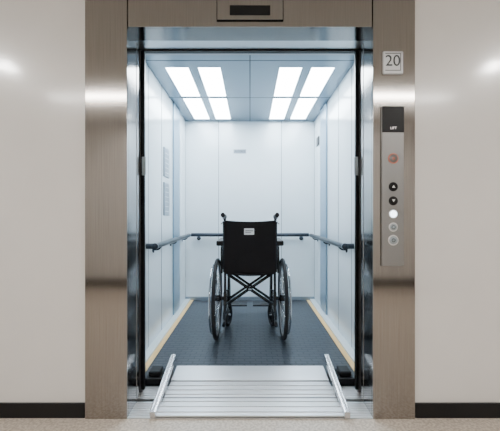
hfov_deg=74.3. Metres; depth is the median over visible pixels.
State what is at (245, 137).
car
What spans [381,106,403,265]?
panel
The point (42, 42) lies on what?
wall
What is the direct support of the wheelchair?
on the car
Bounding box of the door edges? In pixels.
[136,43,363,399]
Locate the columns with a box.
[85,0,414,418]
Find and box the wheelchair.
[208,213,291,339]
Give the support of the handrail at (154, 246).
attached to the car
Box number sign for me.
[382,51,402,74]
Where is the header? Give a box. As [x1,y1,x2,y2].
[128,0,371,40]
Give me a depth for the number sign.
1.87 m
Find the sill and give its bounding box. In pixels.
[127,386,372,418]
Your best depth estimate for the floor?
1.83 m
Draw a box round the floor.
[0,418,499,430]
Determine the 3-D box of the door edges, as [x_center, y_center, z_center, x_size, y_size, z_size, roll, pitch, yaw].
[0.000,-0.090,2.125,1.860,2.500,0.190,0,0,0]
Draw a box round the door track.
[136,41,363,52]
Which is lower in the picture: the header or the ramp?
the ramp
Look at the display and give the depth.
1.87 m
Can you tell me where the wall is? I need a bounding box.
[0,0,499,401]
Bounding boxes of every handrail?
[146,234,190,252]
[191,233,308,239]
[309,234,353,252]
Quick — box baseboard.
[0,402,499,417]
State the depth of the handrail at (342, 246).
3.04 m
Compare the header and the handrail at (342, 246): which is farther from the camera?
the handrail at (342, 246)
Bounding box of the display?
[217,0,282,20]
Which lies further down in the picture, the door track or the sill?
the sill
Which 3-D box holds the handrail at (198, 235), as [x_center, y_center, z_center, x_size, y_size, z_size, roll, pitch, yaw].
[0.000,0.287,4.468,1.580,0.102,0.104,0,0,0]
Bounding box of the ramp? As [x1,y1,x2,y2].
[145,354,354,418]
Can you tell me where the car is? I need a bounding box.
[145,53,354,385]
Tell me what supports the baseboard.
attached to the wall
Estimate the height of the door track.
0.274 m

